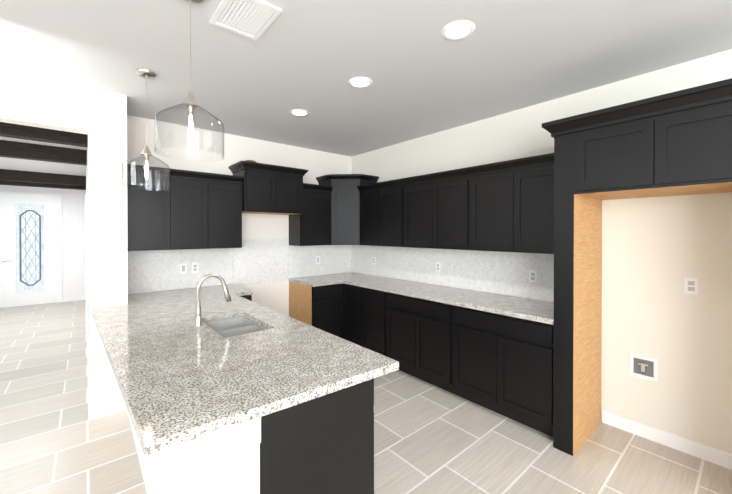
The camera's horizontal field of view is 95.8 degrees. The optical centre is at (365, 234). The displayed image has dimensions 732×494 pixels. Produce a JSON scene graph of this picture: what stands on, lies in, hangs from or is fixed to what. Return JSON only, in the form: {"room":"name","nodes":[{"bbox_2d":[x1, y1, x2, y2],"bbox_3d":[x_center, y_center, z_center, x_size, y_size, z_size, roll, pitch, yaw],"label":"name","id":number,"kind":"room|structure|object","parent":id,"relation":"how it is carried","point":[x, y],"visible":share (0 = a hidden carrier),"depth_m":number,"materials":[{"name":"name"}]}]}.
{"room":"kitchen","nodes":[
{"label":"kitchen","id":0,"kind":"room"},
{"bbox_2d":[0,185,85,307],"bbox_3d":[-8.005,0.142,6.547,3.770,2.780,0.150,0,0,-40],"label":"wall","id":1,"kind":"structure","parent":0,"point":[73,245],"depth_m":7.55,"materials":[{"name":"white paint"}]},
{"bbox_2d":[0,191,61,307],"bbox_3d":[-7.215,0.319,7.074,1.055,2.420,0.070,0,0,-40],"label":"front door","id":2,"kind":"structure","parent":1,"relation":"in","point":[30,248],"depth_m":7.11,"materials":[{"name":"white wood"}]},
{"bbox_2d":[63,296,82,301],"bbox_3d":[-6.689,1.476,7.569,0.370,0.100,0.012,0,0,-40],"label":"baseboard","id":3,"kind":"structure","parent":1,"relation":"attached to","point":[75,298],"depth_m":7.56,"materials":[{"name":"white wood"}]},
{"bbox_2d":[0,69,88,134],"bbox_3d":[-3.805,-1.040,1.605,3.770,0.360,0.150,0,0,-40],"label":"wall","id":4,"kind":"structure","parent":0,"point":[31,100],"depth_m":2.60,"materials":[{"name":"white paint"}]},
{"bbox_2d":[142,439,259,493],"bbox_3d":[-1.448,1.112,2.316,0.205,0.888,2.999,0,0,-40],"label":"wall","id":5,"kind":"structure","parent":0,"point":[174,470],"depth_m":1.23,"materials":[{"name":"white paint"}]},
{"bbox_2d":[123,399,210,493],"bbox_3d":[-1.340,1.114,2.027,0.020,0.888,2.422,0,0,-40],"label":"baseboard","id":6,"kind":"structure","parent":5,"relation":"attached to","point":[203,443],"depth_m":1.90,"materials":[{"name":"white"}]},
{"bbox_2d":[127,115,350,315],"bbox_3d":[-1.360,0.154,4.455,3.120,2.780,0.150,0,0,-40],"label":"wall","id":7,"kind":"structure","parent":0,"point":[274,296],"depth_m":4.22,"materials":[{"name":"white paint"}]},
{"bbox_2d":[127,164,242,250],"bbox_3d":[-1.956,-0.253,3.603,1.107,0.823,0.368,0,0,-40],"label":"upper cabinet","id":8,"kind":"object","parent":7,"relation":"attached to","point":[193,210],"visible":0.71,"depth_m":3.45,"materials":[{"name":"black wood"}]},
{"bbox_2d":[127,238,350,293],"bbox_3d":[-1.376,0.348,4.339,2.940,0.592,0.006,0,0,-40],"label":"backsplash","id":9,"kind":"structure","parent":7,"relation":"attached to","point":[256,261],"depth_m":4.14,"materials":[{"name":"white tile"}]},
{"bbox_2d":[180,263,186,273],"bbox_3d":[-2.066,0.388,3.743,0.070,0.115,0.007,0,0,-40],"label":"electrical outlet","id":10,"kind":"object","parent":9,"relation":"attached to","point":[183,268],"visible":1,"depth_m":3.74,"materials":[{"name":"white plastic"}]},
{"bbox_2d":[192,263,197,272],"bbox_3d":[-1.974,0.388,3.821,0.070,0.115,0.007,0,0,-40],"label":"electrical outlet","id":11,"kind":"object","parent":9,"relation":"attached to","point":[194,267],"visible":1,"depth_m":3.82,"materials":[{"name":"white plastic"}]},
{"bbox_2d":[316,256,319,263],"bbox_3d":[-0.710,0.381,4.897,0.070,0.115,0.007,0,0,-40],"label":"electrical outlet","id":12,"kind":"object","parent":9,"relation":"attached to","point":[317,259],"visible":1,"depth_m":4.89,"materials":[{"name":"white plastic"}]},
{"bbox_2d":[228,161,307,214],"bbox_3d":[-1.218,-0.549,4.176,0.859,0.568,0.448,0,0,-40],"label":"upper cabinet","id":13,"kind":"object","parent":7,"relation":"attached to","point":[271,189],"visible":0.98,"depth_m":4.00,"materials":[{"name":"black wood"}]},
{"bbox_2d":[289,183,332,245],"bbox_3d":[-0.768,-0.259,4.614,0.489,0.823,0.368,0,0,-40],"label":"upper cabinet","id":14,"kind":"object","parent":7,"relation":"attached to","point":[310,225],"visible":0.85,"depth_m":4.49,"materials":[{"name":"black wood"}]},
{"bbox_2d":[316,174,378,244],"bbox_3d":[-0.275,-0.342,4.843,0.658,0.988,0.658,0,0,-40],"label":"upper cabinet","id":15,"kind":"object","parent":7,"relation":"attached to","point":[345,211],"visible":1,"depth_m":4.64,"materials":[{"name":"black wood"}]},
{"bbox_2d":[0,300,731,493],"bbox_3d":[-2.651,1.612,1.329,9.150,0.100,15.050,0,0,-40],"label":"floor","id":16,"kind":"structure","parent":0,"point":[429,438],"depth_m":2.44,"materials":[{"name":"tile"}]},
{"bbox_2d":[86,88,127,406],"bbox_3d":[-4.322,0.149,5.328,0.260,2.780,6.480,0,0,-40],"label":"wall","id":17,"kind":"structure","parent":16,"relation":"on","point":[107,263],"depth_m":2.85,"materials":[{"name":"white paint"}]},
{"bbox_2d":[83,194,94,419],"bbox_3d":[-4.425,0.469,5.235,0.020,2.140,6.492,0,0,-40],"label":"baseboard","id":18,"kind":"structure","parent":17,"relation":"attached to","point":[91,410],"depth_m":4.96,"materials":[{"name":"white"}]},
{"bbox_2d":[240,295,251,300],"bbox_3d":[-1.586,1.103,3.755,0.358,0.889,0.628,0,0,-40],"label":"base cabinet","id":19,"kind":"object","parent":16,"relation":"on","point":[248,297],"visible":0.12,"depth_m":3.61,"materials":[{"name":"black wood"}]},
{"bbox_2d":[289,281,342,337],"bbox_3d":[-0.684,1.099,4.522,0.489,0.889,0.628,0,0,-40],"label":"base cabinet","id":20,"kind":"object","parent":16,"relation":"on","point":[320,307],"visible":0.6,"depth_m":4.31,"materials":[{"name":"black wood"}]},
{"bbox_2d":[260,378,373,493],"bbox_3d":[-0.377,1.115,1.653,0.562,0.888,0.660,0,0,-40],"label":"base cabinet","id":21,"kind":"object","parent":16,"relation":"on","point":[324,444],"visible":0.27,"depth_m":1.37,"materials":[{"name":"black wood"}]},
{"bbox_2d":[91,284,398,455],"bbox_3d":[-1.179,0.644,2.501,1.359,0.039,3.060,0,0,-40],"label":"countertop","id":22,"kind":"structure","parent":21,"relation":"on","point":[180,377],"depth_m":1.62,"materials":[{"name":"stone"}]},
{"bbox_2d":[194,274,230,325],"bbox_3d":[-1.069,0.452,2.326,0.245,0.347,0.086,0,0,-40],"label":"faucet","id":23,"kind":"object","parent":22,"relation":"on","point":[198,320],"visible":1,"depth_m":2.28,"materials":[{"name":"silver metal"}]},
{"bbox_2d":[205,317,266,337],"bbox_3d":[-0.924,0.761,2.334,0.370,0.190,0.630,0,0,-40],"label":"sink","id":24,"kind":"object","parent":22,"relation":"in","point":[226,328],"visible":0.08,"depth_m":2.51,"materials":[{"name":"silver metal"}]},
{"bbox_2d":[343,283,358,344],"bbox_3d":[0.079,1.099,4.458,0.628,0.888,0.457,0,0,-40],"label":"base cabinet","id":25,"kind":"object","parent":16,"relation":"on","point":[350,292],"depth_m":4.30,"materials":[{"name":"black wood"}]},
{"bbox_2d":[359,287,378,352],"bbox_3d":[0.300,1.101,4.198,0.628,0.888,0.457,0,0,-40],"label":"base cabinet","id":26,"kind":"object","parent":16,"relation":"on","point":[368,298],"depth_m":4.03,"materials":[{"name":"black wood"}]},
{"bbox_2d":[379,291,450,391],"bbox_3d":[0.729,1.104,3.694,0.628,0.888,0.975,0,0,-40],"label":"base cabinet","id":27,"kind":"object","parent":16,"relation":"on","point":[415,333],"depth_m":3.45,"materials":[{"name":"black wood"}]},
{"bbox_2d":[451,305,553,436],"bbox_3d":[1.337,1.108,2.980,0.628,0.888,0.899,0,0,-40],"label":"base cabinet","id":28,"kind":"object","parent":16,"relation":"on","point":[500,364],"depth_m":2.73,"materials":[{"name":"black wood"}]},
{"bbox_2d":[289,272,553,324],"bbox_3d":[0.397,0.638,3.720,1.098,0.039,3.247,0,0,-40],"label":"countertop","id":29,"kind":"structure","parent":28,"relation":"on","point":[529,309],"depth_m":3.40,"materials":[{"name":"stone"}]},
{"bbox_2d":[542,78,731,455],"bbox_3d":[1.935,0.376,2.202,0.720,2.362,1.178,0,0,-40],"label":"surround","id":30,"kind":"object","parent":16,"relation":"on","point":[676,143],"visible":1,"depth_m":2.25,"materials":[{"name":"black wood"}]},
{"bbox_2d":[0,0,731,175],"bbox_3d":[-2.651,-1.268,1.313,9.150,0.100,15.050,0,0,-40],"label":"ceiling","id":31,"kind":"structure","parent":0,"point":[406,57],"depth_m":2.28,"materials":[{"name":"white paint"}]},
{"bbox_2d":[0,180,85,189],"bbox_3d":[-7.111,-1.136,7.071,1.720,0.230,0.160,0,0,-40],"label":"beam","id":32,"kind":"structure","parent":31,"relation":"attached to","point":[28,184],"depth_m":7.10,"materials":[{"name":"brown wood"}]},
{"bbox_2d":[0,169,85,185],"bbox_3d":[-6.742,-1.149,6.636,1.720,0.200,0.160,0,0,-40],"label":"beam","id":33,"kind":"structure","parent":31,"relation":"attached to","point":[32,177],"depth_m":6.70,"materials":[{"name":"brown wood"}]},
{"bbox_2d":[0,140,86,165],"bbox_3d":[-4.830,-1.136,4.390,1.720,0.200,0.160,0,0,-40],"label":"beam","id":34,"kind":"structure","parent":31,"relation":"attached to","point":[22,150],"depth_m":4.59,"materials":[{"name":"brown wood"}]},
{"bbox_2d":[0,122,87,146],"bbox_3d":[-3.922,-1.130,3.324,1.720,0.200,0.160,0,0,-40],"label":"beam","id":35,"kind":"structure","parent":31,"relation":"attached to","point":[17,131],"depth_m":3.59,"materials":[{"name":"brown wood"}]},
{"bbox_2d":[121,69,169,189],"bbox_3d":[-1.668,-0.789,2.513,0.310,0.871,0.310,0,0,-40],"label":"pendant light","id":36,"kind":"object","parent":31,"relation":"hanging from","point":[146,153],"visible":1,"depth_m":2.51,"materials":[{"name":"clear glass"}]},
{"bbox_2d":[154,0,223,161],"bbox_3d":[-0.885,-0.809,1.670,0.310,0.821,0.310,0,0,-40],"label":"pendant light","id":37,"kind":"object","parent":31,"relation":"hanging from","point":[190,103],"visible":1,"depth_m":1.67,"materials":[{"name":"clear glass"}]},
{"bbox_2d":[210,0,281,40],"bbox_3d":[-0.675,-1.215,1.846,0.270,0.012,0.360,0,0,-40],"label":"ceiling vent","id":38,"kind":"object","parent":31,"relation":"in","point":[253,19],"visible":0.96,"depth_m":1.84,"materials":[{"name":"white metal"}]},
{"bbox_2d":[290,109,308,115],"bbox_3d":[-0.672,-1.226,3.346,0.196,0.008,0.196,0,0,-40],"label":"recessed light","id":39,"kind":"object","parent":31,"relation":"in","point":[298,112],"visible":1,"depth_m":3.33,"materials":[{"name":"white"}]},
{"bbox_2d":[348,77,371,87],"bbox_3d":[-0.045,-1.222,2.671,0.196,0.008,0.196,0,0,-40],"label":"recessed light","id":40,"kind":"object","parent":31,"relation":"in","point":[360,82],"visible":1,"depth_m":2.67,"materials":[{"name":"white plastic"}]},
{"bbox_2d":[441,20,474,40],"bbox_3d":[0.553,-1.218,1.984,0.196,0.008,0.196,0,0,-40],"label":"recessed light","id":41,"kind":"object","parent":31,"relation":"in","point":[458,30],"visible":1,"depth_m":1.98,"materials":[{"name":"white plastic"}]},
{"bbox_2d":[351,49,731,453],"bbox_3d":[2.736,0.168,1.934,0.150,2.780,9.000,0,0,-40],"label":"wall","id":42,"kind":"structure","parent":0,"point":[656,251],"depth_m":2.49,"materials":[{"name":"white paint"}]},
{"bbox_2d":[358,189,372,244],"bbox_3d":[0.183,-0.219,4.552,0.338,0.745,0.477,0,0,-40],"label":"upper cabinet","id":43,"kind":"object","parent":42,"relation":"attached to","point":[366,195],"depth_m":4.51,"materials":[{"name":"black wood"}]},
{"bbox_2d":[373,185,396,246],"bbox_3d":[0.418,-0.217,4.276,0.338,0.745,0.478,0,0,-40],"label":"upper cabinet","id":44,"kind":"object","parent":42,"relation":"attached to","point":[385,198],"depth_m":4.23,"materials":[{"name":"black wood"}]},
{"bbox_2d":[397,181,424,247],"bbox_3d":[0.713,-0.215,3.930,0.338,0.745,0.582,0,0,-40],"label":"upper cabinet","id":45,"kind":"object","parent":42,"relation":"attached to","point":[411,197],"depth_m":3.89,"materials":[{"name":"black wood"}]},
{"bbox_2d":[425,173,464,249],"bbox_3d":[0.992,-0.213,3.602,0.338,0.745,0.508,0,0,-40],"label":"upper cabinet","id":46,"kind":"object","parent":42,"relation":"attached to","point":[444,196],"depth_m":3.52,"materials":[{"name":"black wood"}]},
{"bbox_2d":[351,245,553,301],"bbox_3d":[0.813,0.386,4.074,0.005,0.456,3.248,0,0,-40],"label":"backsplash","id":47,"kind":"structure","parent":42,"relation":"attached to","point":[504,273],"depth_m":3.70,"materials":[{"name":"white tile"}]},
{"bbox_2d":[372,257,375,264],"bbox_3d":[0.118,0.391,4.880,0.007,0.115,0.070,0,0,-40],"label":"electrical outlet","id":48,"kind":"object","parent":47,"relation":"attached to","point":[373,260],"visible":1,"depth_m":4.88,"materials":[{"name":"white plastic"}]},
{"bbox_2d":[436,262,440,271],"bbox_3d":[0.869,0.397,3.997,0.007,0.115,0.070,0,0,-40],"label":"electrical outlet","id":49,"kind":"object","parent":47,"relation":"attached to","point":[438,266],"visible":1,"depth_m":3.99,"materials":[{"name":"white plastic"}]},
{"bbox_2d":[529,270,536,282],"bbox_3d":[1.589,0.401,3.151,0.007,0.115,0.070,0,0,-40],"label":"electrical outlet","id":50,"kind":"object","parent":47,"relation":"attached to","point":[532,275],"visible":1,"depth_m":3.15,"materials":[{"name":"white plastic"}]},
{"bbox_2d":[465,169,504,251],"bbox_3d":[1.320,-0.211,3.216,0.338,0.745,0.506,0,0,-40],"label":"upper cabinet","id":51,"kind":"object","parent":42,"relation":"attached to","point":[484,192],"depth_m":3.17,"materials":[{"name":"black wood"}]},
{"bbox_2d":[505,161,553,253],"bbox_3d":[1.574,-0.209,2.918,0.338,0.745,0.507,0,0,-40],"label":"upper cabinet","id":52,"kind":"object","parent":42,"relation":"attached to","point":[505,206],"depth_m":2.85,"materials":[{"name":"black wood"}]},
{"bbox_2d":[629,353,657,381],"bbox_3d":[2.119,1.020,2.529,0.023,0.170,0.170,0,0,-40],"label":"outlet box","id":53,"kind":"object","parent":42,"relation":"attached to","point":[643,367],"visible":1,"depth_m":2.53,"materials":[{"name":"white plastic"}]},
{"bbox_2d":[602,410,731,469],"bbox_3d":[2.228,1.506,2.414,0.012,0.100,0.850,0,0,-40],"label":"baseboard","id":54,"kind":"structure","parent":42,"relation":"attached to","point":[713,455],"depth_m":2.41,"materials":[{"name":"white wood"}]},
{"bbox_2d":[684,277,697,294],"bbox_3d":[2.293,0.366,2.333,0.007,0.115,0.070,0,0,-40],"label":"electrical outlet","id":55,"kind":"object","parent":42,"relation":"attached to","point":[690,285],"visible":1,"depth_m":2.33,"materials":[{"name":"white plastic"}]}
]}

